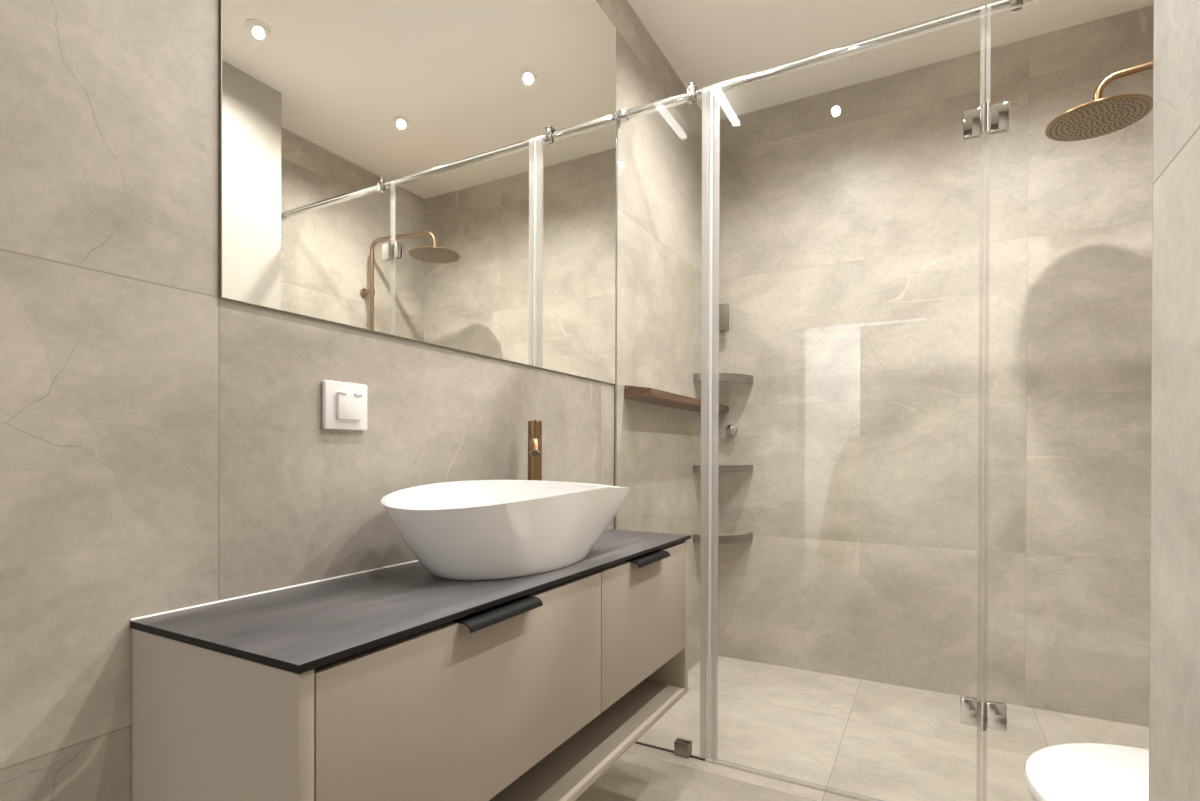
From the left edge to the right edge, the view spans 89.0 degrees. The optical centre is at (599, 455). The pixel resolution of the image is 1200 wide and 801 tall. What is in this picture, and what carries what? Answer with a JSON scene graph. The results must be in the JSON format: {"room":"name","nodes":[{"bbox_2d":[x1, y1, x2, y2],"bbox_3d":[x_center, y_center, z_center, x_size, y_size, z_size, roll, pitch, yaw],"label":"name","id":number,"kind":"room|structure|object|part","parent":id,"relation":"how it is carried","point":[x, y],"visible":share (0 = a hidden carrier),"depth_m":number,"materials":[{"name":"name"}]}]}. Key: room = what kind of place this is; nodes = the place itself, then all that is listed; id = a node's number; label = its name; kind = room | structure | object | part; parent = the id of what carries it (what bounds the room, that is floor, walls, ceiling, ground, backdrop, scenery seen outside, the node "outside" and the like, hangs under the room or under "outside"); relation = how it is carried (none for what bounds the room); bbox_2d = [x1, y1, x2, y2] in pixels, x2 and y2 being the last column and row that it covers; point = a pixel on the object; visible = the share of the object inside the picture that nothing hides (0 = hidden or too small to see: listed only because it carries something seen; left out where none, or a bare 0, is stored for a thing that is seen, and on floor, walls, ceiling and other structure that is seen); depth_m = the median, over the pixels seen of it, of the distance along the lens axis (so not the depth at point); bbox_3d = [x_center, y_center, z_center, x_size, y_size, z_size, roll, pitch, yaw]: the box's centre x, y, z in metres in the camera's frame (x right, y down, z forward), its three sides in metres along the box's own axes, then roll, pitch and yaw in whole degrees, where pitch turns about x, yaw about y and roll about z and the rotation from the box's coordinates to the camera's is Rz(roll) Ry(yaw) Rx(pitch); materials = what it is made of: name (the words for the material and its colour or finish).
{"room":"bathroom","nodes":[
{"label":"bathroom","id":0,"kind":"room"},
{"bbox_2d":[0,0,709,800],"bbox_3d":[-0.532,-0.316,1.094,0.100,2.539,4.412,0,0,29],"label":"wall","id":1,"kind":"structure","parent":0,"point":[165,446],"depth_m":0.87,"materials":[{"name":"tile"}]},
{"bbox_2d":[322,380,366,430],"bbox_3d":[-0.459,-0.090,1.107,0.018,0.086,0.093,0,0,29],"label":"light switch","id":2,"kind":"object","parent":1,"relation":"attached to","point":[344,404],"visible":1,"depth_m":1.10,"materials":[{"name":"white plastic"}]},
{"bbox_2d":[132,539,687,800],"bbox_3d":[-0.182,0.443,1.248,0.371,0.422,1.183,0,0,29],"label":"vanity cabinet","id":3,"kind":"object","parent":1,"relation":"attached to","point":[534,696],"visible":0.77,"depth_m":0.84,"materials":[{"name":"beige laminate"}]},
{"bbox_3d":[-0.470,0.444,0.743,0.348,0.422,0.020,0,0,29],"label":"panel","id":4,"kind":"part","parent":3,"relation":"part of","materials":[{"name":"beige laminate"}]},
{"bbox_2d":[130,529,690,673],"bbox_3d":[-0.188,0.224,1.256,0.353,0.012,1.195,0,0,29],"label":"countertop","id":5,"kind":"structure","parent":3,"relation":"on","point":[300,628],"depth_m":0.87,"materials":[{"name":"grey stone"}]},
{"bbox_2d":[381,480,628,580],"bbox_3d":[-0.181,0.136,1.258,0.293,0.167,0.565,0,0,29],"label":"vessel basin","id":6,"kind":"object","parent":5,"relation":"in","point":[473,530],"visible":1,"depth_m":1.11,"materials":[{"name":"white ceramic"}]},
{"bbox_2d":[528,420,541,480],"bbox_3d":[-0.156,0.065,1.500,0.045,0.309,0.129,0,0,-12],"label":"faucet","id":7,"kind":"object","parent":5,"relation":"on","point":[534,427],"visible":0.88,"depth_m":1.52,"materials":[{"name":"brown metal"}]},
{"bbox_3d":[-0.158,-0.024,1.483,0.026,0.044,0.096,0,0,-6],"label":"spout","id":8,"kind":"part","parent":7,"relation":"part of","materials":[{"name":"brown metal"}]},
{"bbox_3d":[-0.163,0.383,0.962,0.020,0.288,0.656,0,0,29],"label":"drawer","id":9,"kind":"part","parent":3,"relation":"part of","materials":[{"name":"beige laminate"}]},
{"bbox_3d":[-0.153,0.244,0.948,0.035,0.014,0.180,0,0,29],"label":"handle","id":10,"kind":"part","parent":3,"relation":"part of","materials":[{"name":"black metal"}]},
{"bbox_3d":[-0.193,0.645,1.253,0.348,0.017,1.140,0,0,29],"label":"panel","id":11,"kind":"part","parent":3,"relation":"part of","materials":[{"name":"beige wood"}]},
{"bbox_3d":[0.110,0.382,1.462,0.020,0.288,0.478,0,0,29],"label":"drawer","id":12,"kind":"part","parent":3,"relation":"part of","materials":[{"name":"beige laminate"}]},
{"bbox_3d":[0.116,0.243,1.441,0.035,0.014,0.180,0,0,29],"label":"handle","id":13,"kind":"part","parent":3,"relation":"part of","materials":[{"name":"black metal"}]},
{"bbox_3d":[0.086,0.442,1.763,0.348,0.422,0.023,0,0,29],"label":"panel","id":14,"kind":"part","parent":3,"relation":"part of","materials":[{"name":"beige wood"}]},
{"bbox_2d":[219,0,616,384],"bbox_3d":[-0.258,-0.837,1.481,0.005,1.198,1.294,0,0,29],"label":"wall mirror","id":15,"kind":"object","parent":1,"relation":"attached to","point":[442,173],"visible":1,"depth_m":1.29,"materials":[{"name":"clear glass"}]},
{"bbox_2d":[625,385,728,413],"bbox_3d":[0.343,-0.222,2.488,0.101,0.048,0.903,0,0,29],"label":"wall shelf","id":16,"kind":"object","parent":1,"relation":"attached to","point":[641,394],"visible":1,"depth_m":2.29,"materials":[{"name":"brown wood"}]},
{"bbox_2d":[617,0,1040,122],"bbox_3d":[0.870,-1.137,1.620,1.848,0.054,0.054,0,0,29],"label":"support rail","id":17,"kind":"object","parent":1,"relation":"attached to","point":[693,93],"visible":1,"depth_m":1.74,"materials":[{"name":"silver metal"}]},
{"bbox_2d":[617,109,628,122],"bbox_3d":[0.077,-1.151,2.066,0.030,0.030,0.030,0,0,29],"label":"bracket","id":18,"kind":"object","parent":17,"relation":"attached to","point":[623,115],"depth_m":2.05,"materials":[{"name":"silver metal"}]},
{"bbox_2d":[575,654,1148,800],"bbox_3d":[0.333,1.008,0.625,2.080,0.100,4.412,0,0,29],"label":"floor","id":19,"kind":"structure","parent":0,"point":[779,733],"depth_m":2.03,"materials":[{"name":"tile"}]},
{"bbox_2d":[614,115,706,760],"bbox_3d":[0.194,-0.096,1.979,0.328,2.096,0.032,0,0,29],"label":"shower panel","id":20,"kind":"object","parent":19,"relation":"on","point":[682,747],"visible":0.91,"depth_m":2.05,"materials":[{"name":"clear glass"}]},
{"bbox_2d":[708,20,989,798],"bbox_3d":[0.659,-0.094,1.718,0.734,2.095,0.040,0,0,29],"label":"shower door","id":21,"kind":"structure","parent":19,"relation":"on","point":[973,126],"depth_m":1.89,"materials":[{"name":"clear glass"}]},
{"bbox_3d":[0.662,-0.100,1.724,0.703,2.084,0.008,0,0,29],"label":"glass pane","id":22,"kind":"part","parent":21,"relation":"part of","materials":[{"name":"clear glass"}]},
{"bbox_2d":[982,66,1009,731],"bbox_3d":[1.325,-0.090,1.362,0.793,2.096,0.027,0,0,29],"label":"shower panel","id":23,"kind":"object","parent":19,"relation":"on","point":[1000,112],"visible":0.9,"depth_m":1.53,"materials":[{"name":"clear glass"}]},
{"bbox_2d":[627,0,1153,122],"bbox_3d":[0.340,-1.631,0.615,2.080,0.100,4.412,0,0,29],"label":"ceiling","id":24,"kind":"structure","parent":0,"point":[705,42],"depth_m":2.29,"materials":[{"name":"paint"}]},
{"bbox_2d":[708,5,1153,726],"bbox_3d":[1.356,-0.316,2.519,1.850,2.539,0.100,0,0,29],"label":"wall","id":25,"kind":"structure","parent":0,"point":[847,227],"depth_m":2.45,"materials":[{"name":"tile"}]},
{"bbox_2d":[716,303,728,331],"bbox_3d":[0.579,-0.642,2.852,0.060,0.125,0.059,0,0,29],"label":"wall holder","id":26,"kind":"object","parent":25,"relation":"attached to","point":[722,310],"visible":1,"depth_m":2.82,"materials":[{"name":"grey metal"}]},
{"bbox_2d":[693,532,752,543],"bbox_3d":[0.561,0.372,2.776,0.214,0.037,0.214,0,0,29],"label":"corner shelf","id":27,"kind":"object","parent":25,"relation":"attached to","point":[728,539],"visible":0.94,"depth_m":2.72,"materials":[{"name":"metal"}]},
{"bbox_2d":[694,373,752,384],"bbox_3d":[0.563,-0.351,2.773,0.214,0.035,0.214,0,0,29],"label":"corner shelf","id":28,"kind":"object","parent":25,"relation":"attached to","point":[717,378],"visible":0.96,"depth_m":2.72,"materials":[{"name":"metal"}]},
{"bbox_3d":[0.563,-0.339,2.775,0.208,0.006,0.208,0,0,29],"label":"shelf plate","id":29,"kind":"part","parent":28,"relation":"part of","materials":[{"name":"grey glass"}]},
{"bbox_2d":[694,465,752,472],"bbox_3d":[0.562,0.058,2.775,0.214,0.033,0.214,0,0,29],"label":"corner shelf","id":30,"kind":"object","parent":25,"relation":"attached to","point":[697,468],"visible":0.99,"depth_m":2.72,"materials":[{"name":"metal"}]},
{"bbox_2d":[725,425,737,434],"bbox_3d":[0.612,-0.121,2.839,0.049,0.049,0.053,0,0,29],"label":"robe hook","id":31,"kind":"object","parent":25,"relation":"attached to","point":[730,429],"visible":1,"depth_m":2.82,"materials":[{"name":"silver metal"}]},
{"bbox_2d":[1149,0,1199,800],"bbox_3d":[0.321,-0.307,-0.637,0.842,2.539,2.190,0,0,29],"label":"wall","id":32,"kind":"structure","parent":0,"point":[1174,674],"depth_m":0.47,"materials":[{"name":"tile"}]},
{"bbox_3d":[1.942,-0.311,1.558,0.100,2.539,1.227,0,0,29],"label":"wall","id":33,"kind":"structure","parent":0,"visible":0},
{"bbox_2d":[1045,60,1152,141],"bbox_3d":[1.671,-0.489,1.784,0.592,1.386,0.366,0,0,29],"label":"shower head","id":34,"kind":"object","parent":33,"relation":"attached to","point":[1098,117],"depth_m":1.88,"materials":[{"name":"brown metal"}]},
{"bbox_3d":[1.294,-0.309,0.646,0.363,2.539,0.995,0,0,29],"label":"wall","id":35,"kind":"structure","parent":0,"visible":0},
{"bbox_2d":[1024,743,1148,800],"bbox_3d":[0.955,0.710,0.936,0.501,0.327,0.429,0,0,29],"label":"toilet","id":36,"kind":"object","parent":35,"relation":"attached to","point":[1071,771],"visible":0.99,"depth_m":1.05,"materials":[{"name":"white ceramic"}]},
{"bbox_3d":[0.936,0.577,0.947,0.448,0.018,0.416,0,0,29],"label":"seat","id":37,"kind":"part","parent":36,"relation":"part of","materials":[{"name":"white ceramic"}]}
]}

